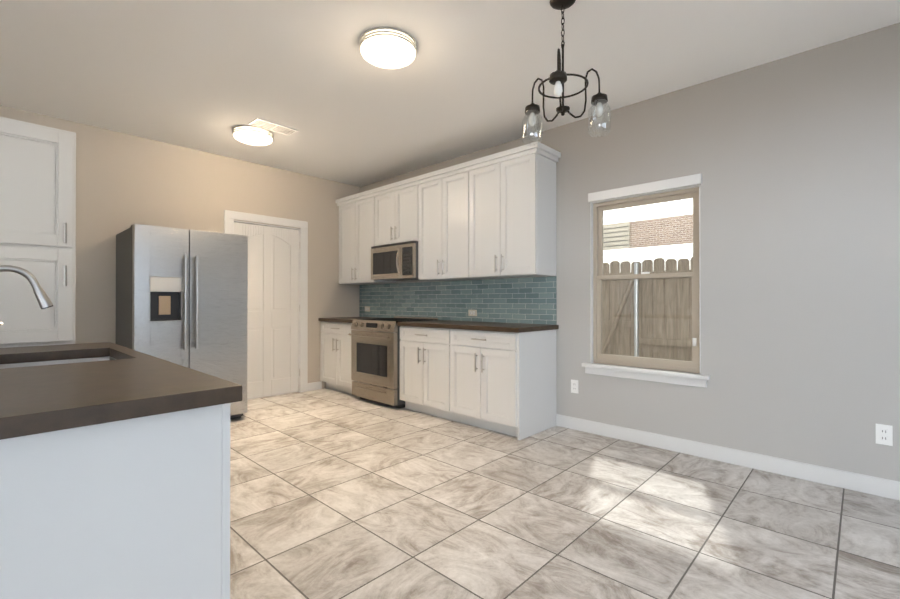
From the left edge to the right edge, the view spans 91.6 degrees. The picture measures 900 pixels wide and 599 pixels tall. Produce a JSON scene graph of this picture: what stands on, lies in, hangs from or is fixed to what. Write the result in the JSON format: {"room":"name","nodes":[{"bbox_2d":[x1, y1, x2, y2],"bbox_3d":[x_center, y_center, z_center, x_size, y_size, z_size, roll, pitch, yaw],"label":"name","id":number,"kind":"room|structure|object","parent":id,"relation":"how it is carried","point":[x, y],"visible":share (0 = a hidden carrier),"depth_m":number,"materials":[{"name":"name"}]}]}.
{"room":"kitchen","nodes":[
{"label":"kitchen","id":0,"kind":"room"},
{"bbox_2d":[0,105,359,388],"bbox_3d":[-4.728,-0.221,2.507,0.120,2.730,10.000,0,0,43],"label":"wall","id":1,"kind":"structure","parent":0,"point":[124,181],"depth_m":4.44,"materials":[{"name":"beige paint"}]},
{"bbox_2d":[224,210,307,391],"bbox_3d":[-2.181,0.086,5.197,0.138,2.138,0.990,0,0,43],"label":"door frame","id":2,"kind":"structure","parent":1,"relation":"attached to","point":[229,217],"depth_m":5.45,"materials":[{"name":"white wood"}]},
{"bbox_2d":[234,222,299,399],"bbox_3d":[-2.134,0.140,5.162,0.127,2.015,0.796,0,0,43],"label":"door","id":3,"kind":"structure","parent":1,"relation":"in","point":[272,351],"depth_m":5.22,"materials":[{"name":"white wood"}]},
{"bbox_2d":[308,381,321,390],"bbox_3d":[-4.885,1.093,2.238,0.014,0.100,9.400,0,0,43],"label":"baseboard","id":4,"kind":"structure","parent":1,"relation":"attached to","point":[314,386],"depth_m":5.58,"materials":[{"name":"white wood"}]},
{"bbox_2d":[0,0,899,186],"bbox_3d":[-0.681,-1.631,-1.300,11.240,0.060,10.240,0,0,43],"label":"ceiling","id":5,"kind":"structure","parent":0,"point":[208,76],"depth_m":2.94,"materials":[{"name":"white paint"}]},
{"bbox_2d":[233,125,272,145],"bbox_3d":[-1.863,-1.533,4.139,0.352,0.092,0.355,0,0,43],"label":"ceiling light","id":6,"kind":"object","parent":5,"relation":"attached to","point":[251,135],"visible":1,"depth_m":4.04,"materials":[{"name":"white glass"}]},
{"bbox_2d":[249,118,297,135],"bbox_3d":[-1.610,-1.573,3.999,0.180,0.014,0.380,0,0,43],"label":"ceiling vent","id":7,"kind":"object","parent":5,"relation":"in","point":[272,126],"visible":1,"depth_m":3.98,"materials":[{"name":"white metal"}]},
{"bbox_2d":[359,27,416,68],"bbox_3d":[-0.385,-1.539,2.719,0.352,0.092,0.355,0,0,43],"label":"ceiling light","id":8,"kind":"object","parent":5,"relation":"attached to","point":[388,47],"visible":1,"depth_m":2.63,"materials":[{"name":"white glass"}]},
{"bbox_2d":[522,0,610,145],"bbox_3d":[0.565,-1.237,2.340,0.449,0.698,0.457,0,0,43],"label":"chandelier","id":9,"kind":"object","parent":5,"relation":"hanging from","point":[557,78],"visible":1,"depth_m":2.33,"materials":[{"name":"black metal"}]},
{"bbox_2d":[230,388,899,598],"bbox_3d":[-0.681,1.159,-1.311,11.240,0.060,10.240,0,0,43],"label":"floor","id":10,"kind":"structure","parent":0,"point":[334,494],"depth_m":2.28,"materials":[{"name":"tile"}]},
{"bbox_2d":[0,117,75,347],"bbox_3d":[-2.356,0.148,2.112,0.634,1.990,0.780,0,0,43],"label":"tall cabinet","id":11,"kind":"object","parent":10,"relation":"on","point":[37,201],"visible":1,"depth_m":2.11,"materials":[{"name":"white wood"}]},
{"bbox_2d":[0,406,229,598],"bbox_3d":[-1.073,0.698,1.039,0.631,0.880,0.820,0,0,43],"label":"base cabinet","id":12,"kind":"object","parent":10,"relation":"on","point":[114,471],"depth_m":0.96,"materials":[{"name":"white wood"}]},
{"bbox_2d":[0,342,241,441],"bbox_3d":[-1.456,0.240,1.392,1.730,0.040,0.868,0,0,43],"label":"countertop","id":13,"kind":"structure","parent":12,"relation":"on","point":[49,397],"depth_m":1.07,"materials":[{"name":"brown stone"}]},
{"bbox_2d":[0,265,52,325],"bbox_3d":[-1.545,0.049,1.545,0.126,0.343,0.221,0,0,43],"label":"faucet","id":14,"kind":"object","parent":13,"relation":"on","point":[43,299],"visible":1,"depth_m":1.61,"materials":[{"name":"grey metal"}]},
{"bbox_2d":[4,354,111,365],"bbox_3d":[-1.500,0.350,1.703,0.554,0.202,0.384,0,0,43],"label":"sink","id":15,"kind":"object","parent":13,"relation":"in","point":[67,357],"depth_m":1.89,"materials":[{"name":"silver metal"}]},
{"bbox_2d":[116,224,247,419],"bbox_3d":[-2.508,0.264,4.117,0.841,1.775,0.900,0,0,43],"label":"fridge","id":16,"kind":"object","parent":10,"relation":"on","point":[181,297],"visible":0.77,"depth_m":3.85,"materials":[{"name":"grey metal"}]},
{"bbox_2d":[320,321,354,394],"bbox_3d":[-1.181,0.717,5.605,0.783,0.880,0.617,0,0,43],"label":"base cabinet","id":17,"kind":"object","parent":10,"relation":"on","point":[335,341],"depth_m":5.40,"materials":[{"name":"white wood"}]},
{"bbox_2d":[318,317,558,332],"bbox_3d":[-0.352,0.254,4.808,3.088,0.040,0.643,0,0,43],"label":"countertop","id":18,"kind":"structure","parent":17,"relation":"on","point":[492,326],"depth_m":4.04,"materials":[{"name":"stone"}]},
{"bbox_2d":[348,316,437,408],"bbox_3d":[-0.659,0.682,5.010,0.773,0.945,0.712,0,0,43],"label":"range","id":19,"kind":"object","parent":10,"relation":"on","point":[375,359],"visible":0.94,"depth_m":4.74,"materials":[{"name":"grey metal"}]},
{"bbox_2d":[400,326,455,420],"bbox_3d":[-0.032,0.713,4.523,0.789,0.880,0.617,0,0,43],"label":"base cabinet","id":20,"kind":"object","parent":10,"relation":"on","point":[427,355],"depth_m":4.28,"materials":[{"name":"white wood"}]},
{"bbox_2d":[456,329,556,439],"bbox_3d":[0.463,0.711,4.056,0.823,0.880,0.617,0,0,43],"label":"base cabinet","id":21,"kind":"object","parent":10,"relation":"on","point":[503,382],"depth_m":3.76,"materials":[{"name":"white wood"}]},
{"bbox_2d":[360,22,899,480],"bbox_3d":[2.789,-0.221,2.377,11.240,2.730,0.120,0,0,43],"label":"wall","id":22,"kind":"structure","parent":0,"point":[794,160],"depth_m":2.90,"materials":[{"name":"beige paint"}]},
{"bbox_2d":[336,189,395,284],"bbox_3d":[-1.065,-0.768,5.687,0.850,1.118,0.347,0,0,43],"label":"upper cabinet","id":23,"kind":"object","parent":22,"relation":"attached to","point":[357,213],"depth_m":5.55,"materials":[{"name":"white wood"}]},
{"bbox_2d":[376,177,415,245],"bbox_3d":[-0.516,-0.987,5.170,0.783,0.684,0.347,0,0,43],"label":"upper cabinet","id":24,"kind":"object","parent":22,"relation":"attached to","point":[396,202],"depth_m":5.01,"materials":[{"name":"white wood"}]},
{"bbox_2d":[371,241,418,280],"bbox_3d":[-0.553,-0.437,5.128,0.771,0.400,0.457,0,0,43],"label":"microwave","id":25,"kind":"object","parent":24,"relation":"attached to","point":[395,262],"visible":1,"depth_m":4.96,"materials":[{"name":"grey metal"}]},
{"bbox_2d":[416,161,479,280],"bbox_3d":[0.035,-0.772,4.650,0.856,1.118,0.347,0,0,43],"label":"upper cabinet","id":26,"kind":"object","parent":22,"relation":"attached to","point":[443,197],"depth_m":4.49,"materials":[{"name":"white wood"}]},
{"bbox_2d":[359,276,556,324],"bbox_3d":[-0.144,0.012,5.048,3.063,0.445,0.009,0,0,43],"label":"backsplash","id":27,"kind":"structure","parent":22,"relation":"attached to","point":[529,300],"depth_m":4.72,"materials":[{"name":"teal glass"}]},
{"bbox_2d":[468,310,476,315],"bbox_3d":[0.240,0.143,4.673,0.116,0.070,0.008,0,0,43],"label":"outlet","id":28,"kind":"object","parent":27,"relation":"attached to","point":[472,312],"visible":1,"depth_m":4.67,"materials":[{"name":"white plastic"}]},
{"bbox_2d":[472,141,559,278],"bbox_3d":[0.556,-0.774,4.160,0.822,1.118,0.347,0,0,43],"label":"upper cabinet","id":29,"kind":"object","parent":22,"relation":"attached to","point":[492,216],"depth_m":3.94,"materials":[{"name":"white wood"}]},
{"bbox_2d":[571,379,577,393],"bbox_3d":[1.103,0.770,3.872,0.070,0.116,0.008,0,0,43],"label":"outlet","id":30,"kind":"object","parent":22,"relation":"attached to","point":[574,386],"visible":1,"depth_m":3.87,"materials":[{"name":"white plastic"}]},
{"bbox_2d":[582,173,709,387],"bbox_3d":[1.545,-0.139,3.514,0.970,1.555,0.160,0,0,43],"label":"window","id":31,"kind":"structure","parent":22,"relation":"in","point":[692,366],"depth_m":3.50,"materials":[{"name":"beige plastic"}]},
{"bbox_2d":[556,414,899,500],"bbox_3d":[3.858,1.086,1.272,7.934,0.106,0.014,0,0,43],"label":"baseboard","id":32,"kind":"structure","parent":22,"relation":"attached to","point":[877,486],"depth_m":2.98,"materials":[{"name":"white wood"}]},
{"bbox_2d":[876,424,892,445],"bbox_3d":[2.519,0.785,2.538,0.070,0.116,0.008,0,0,43],"label":"outlet","id":33,"kind":"object","parent":22,"relation":"attached to","point":[884,434],"visible":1,"depth_m":2.53,"materials":[{"name":"white plastic"}]},
{"label":"outside","id":34,"kind":"structure","parent":0,"visible":0},
{"bbox_3d":[5.878,1.332,5.649,17.000,0.050,8.870,0,0,43],"label":"ground","id":35,"kind":"structure","parent":34,"visible":0},
{"bbox_2d":[602,256,692,360],"bbox_3d":[4.128,0.370,4.525,12.000,1.865,0.146,0,0,43],"label":"fence","id":36,"kind":"object","parent":35,"relation":"on","point":[638,307],"depth_m":5.94,"materials":[{"name":"brown wood"}]},
{"bbox_2d":[603,198,692,359],"bbox_3d":[6.519,-0.415,6.337,17.000,3.450,2.400,0,0,43],"label":"house","id":37,"kind":"structure","parent":35,"relation":"on","point":[638,217],"depth_m":9.29,"materials":[{"name":"beige"}]}
]}

